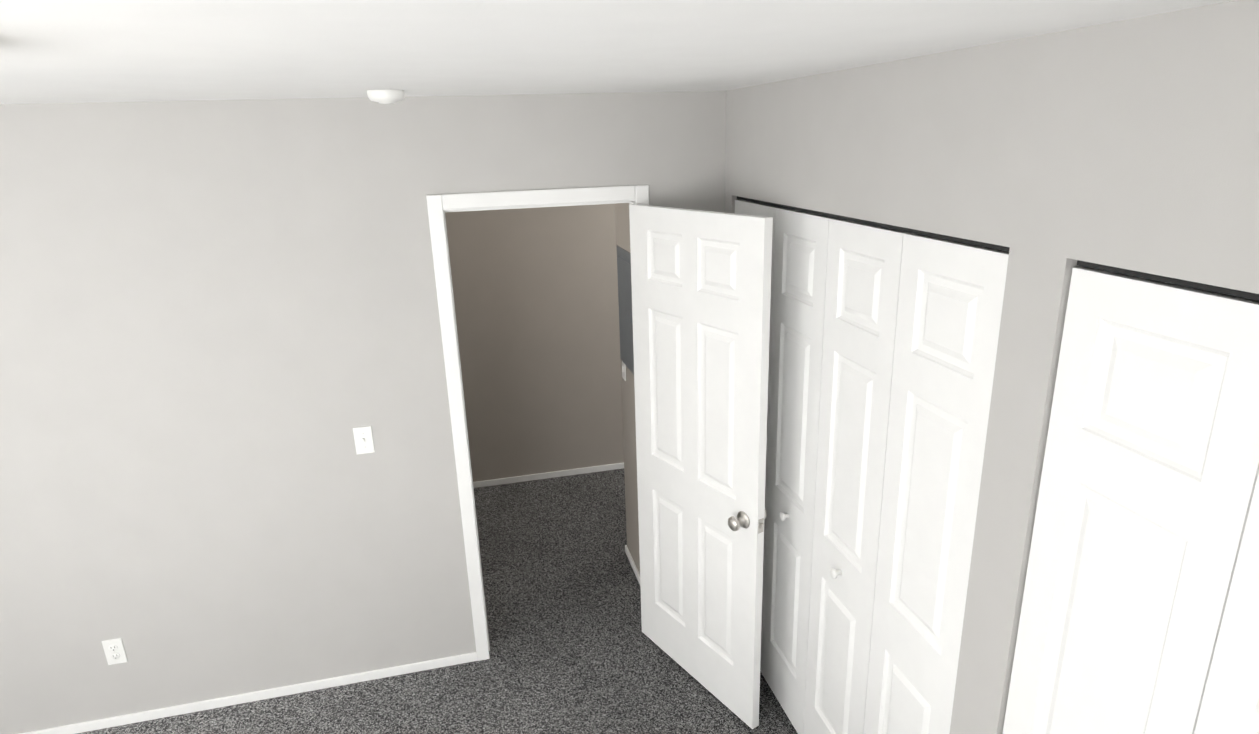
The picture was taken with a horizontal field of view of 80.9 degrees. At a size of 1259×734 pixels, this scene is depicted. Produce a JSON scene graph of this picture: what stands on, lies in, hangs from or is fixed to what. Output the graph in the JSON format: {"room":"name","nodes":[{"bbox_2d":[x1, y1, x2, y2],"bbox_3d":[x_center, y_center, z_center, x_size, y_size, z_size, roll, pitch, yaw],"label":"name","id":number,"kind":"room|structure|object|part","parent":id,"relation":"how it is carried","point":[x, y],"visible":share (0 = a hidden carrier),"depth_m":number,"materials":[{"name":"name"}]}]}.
{"room":"empty bedroom","nodes":[
{"label":"empty bedroom","id":0,"kind":"room"},
{"bbox_2d":[0,91,725,733],"bbox_3d":[-1.057,0.198,3.025,5.370,2.440,0.120,-6,18,-12],"label":"wall","id":1,"kind":"structure","parent":0,"point":[220,333],"depth_m":2.83,"materials":[{"name":"grey paint"}]},
{"bbox_2d":[102,638,127,664],"bbox_3d":[-2.084,1.153,2.988,0.070,0.115,0.008,-6,18,-12],"label":"electrical outlet plate","id":2,"kind":"object","parent":1,"relation":"attached to","point":[120,650],"depth_m":2.99,"materials":[{"name":"white plastic"}]},
{"bbox_3d":[-2.084,1.135,2.980,0.033,0.028,0.003,-6,18,-12],"label":"electrical outlet face","id":3,"kind":"part","parent":2,"relation":"part of","materials":[{"name":"white plastic"}]},
{"bbox_3d":[-2.083,1.172,2.992,0.033,0.028,0.003,-6,18,-12],"label":"electrical outlet face","id":4,"kind":"part","parent":2,"relation":"part of","materials":[{"name":"white plastic"}]},
{"bbox_2d":[19,652,476,733],"bbox_3d":[-2.084,1.469,3.082,2.848,0.044,0.014,-6,18,-12],"label":"baseboard","id":5,"kind":"structure","parent":1,"relation":"attached to","point":[103,723],"depth_m":3.16,"materials":[{"name":"white paint"}]},
{"bbox_2d":[353,426,374,453],"bbox_3d":[-1.072,0.297,2.978,0.070,0.115,0.016,-6,18,-12],"label":"switch plate","id":6,"kind":"object","parent":1,"relation":"attached to","point":[364,439],"visible":1,"depth_m":2.98,"materials":[{"name":"white plastic"}]},
{"bbox_2d":[426,185,648,660],"bbox_3d":[-0.326,0.293,3.231,0.864,2.092,0.134,-6,18,-12],"label":"door frame","id":7,"kind":"structure","parent":1,"relation":"attached to","point":[437,204],"depth_m":2.94,"materials":[{"name":"white paint"}]},
{"bbox_2d":[629,204,772,728],"bbox_3d":[0.258,0.395,2.945,0.167,2.005,0.757,-13,21,-32],"label":"entry door","id":8,"kind":"structure","parent":1,"relation":"in","point":[701,287],"depth_m":2.86,"materials":[{"name":"white paint"}]},
{"bbox_3d":[0.394,0.569,2.703,0.066,0.066,0.066,-13,21,-32],"label":"knob","id":9,"kind":"part","parent":8,"relation":"part of","materials":[{"name":"silver metal"}]},
{"bbox_2d":[758,518,763,533],"bbox_3d":[0.478,0.576,2.672,0.025,0.056,0.008,-13,21,-32],"label":"door latch","id":10,"kind":"object","parent":8,"relation":"attached to","point":[760,525],"depth_m":2.67,"materials":[{"name":"silver metal"}]},
{"bbox_2d":[77,468,797,733],"bbox_3d":[-0.729,1.684,2.503,5.490,0.100,5.690,-6,18,-12],"label":"floor","id":11,"kind":"structure","parent":0,"point":[574,649],"depth_m":3.31,"materials":[{"name":"carpet"}]},
{"bbox_2d":[445,204,623,481],"bbox_3d":[-0.465,-0.417,4.923,3.520,2.440,0.120,-6,18,-12],"label":"wall","id":12,"kind":"structure","parent":0,"point":[535,292],"depth_m":4.89,"materials":[{"name":"beige paint"}]},
{"bbox_2d":[473,462,623,487],"bbox_3d":[-0.972,0.801,5.098,2.130,0.044,0.011,-6,18,-12],"label":"baseboard","id":13,"kind":"structure","parent":12,"relation":"attached to","point":[515,479],"depth_m":5.18,"materials":[{"name":"white paint"}]},
{"bbox_2d":[0,0,1234,103],"bbox_3d":[-0.805,-0.738,1.742,5.490,0.100,5.690,-6,18,-12],"label":"ceiling","id":14,"kind":"structure","parent":0,"point":[72,51],"depth_m":1.25,"materials":[{"name":"white paint"}]},
{"bbox_2d":[367,89,404,103],"bbox_3d":[-0.766,-0.850,2.326,0.114,0.039,0.114,-6,18,-12],"label":"smoke detector","id":15,"kind":"object","parent":14,"relation":"attached to","point":[387,96],"visible":1,"depth_m":2.29,"materials":[{"name":"white plastic"}]},
{"bbox_2d":[615,203,639,573],"bbox_3d":[0.076,-0.023,3.618,0.120,2.440,0.575,-6,18,-12],"label":"wall","id":16,"kind":"structure","parent":0,"point":[622,219],"depth_m":3.86,"materials":[{"name":"beige paint"}]},
{"bbox_2d":[622,361,625,380],"bbox_3d":[-0.033,0.009,3.818,0.012,0.115,0.070,-6,18,-12],"label":"switch plate","id":17,"kind":"object","parent":16,"relation":"attached to","point":[623,371],"visible":0.92,"depth_m":3.81,"materials":[{"name":"white plastic"}]},
{"bbox_2d":[617,246,633,374],"bbox_3d":[-0.016,-0.272,3.602,0.016,0.590,0.360,-6,18,-12],"label":"box","id":18,"kind":"object","parent":16,"relation":"attached to","point":[625,304],"visible":0.73,"depth_m":3.60,"materials":[{"name":"grey metal"}]},
{"bbox_2d":[625,545,639,583],"bbox_3d":[0.046,1.122,3.974,0.011,0.044,0.572,-6,18,-12],"label":"baseboard","id":19,"kind":"structure","parent":16,"relation":"attached to","point":[627,552],"depth_m":4.07,"materials":[{"name":"white paint"}]},
{"bbox_2d":[725,0,1258,733],"bbox_3d":[0.921,0.598,1.555,0.120,2.440,3.770,-6,18,-12],"label":"wall","id":20,"kind":"structure","parent":0,"point":[1049,160],"depth_m":1.49,"materials":[{"name":"grey paint"}]},
{"bbox_2d":[735,196,1009,733],"bbox_3d":[0.642,0.490,2.554,0.074,2.010,1.565,-6,18,-12],"label":"bifold closet door","id":21,"kind":"structure","parent":20,"relation":"in","point":[883,341],"depth_m":2.17,"materials":[{"name":"white paint"}]},
{"bbox_3d":[0.581,0.560,2.771,0.034,0.033,0.033,-6,18,-12],"label":"knob","id":22,"kind":"part","parent":21,"relation":"part of","materials":[{"name":"white plastic"}]},
{"bbox_3d":[0.673,0.672,2.406,0.034,0.033,0.033,-6,18,-12],"label":"knob","id":23,"kind":"part","parent":21,"relation":"part of","materials":[{"name":"white plastic"}]},
{"bbox_2d":[1003,260,1258,733],"bbox_3d":[1.047,0.980,0.954,0.074,2.010,1.565,-6,18,-12],"label":"bifold closet door","id":24,"kind":"structure","parent":20,"relation":"in","point":[1139,614],"depth_m":1.28,"materials":[{"name":"white paint"}]}
]}

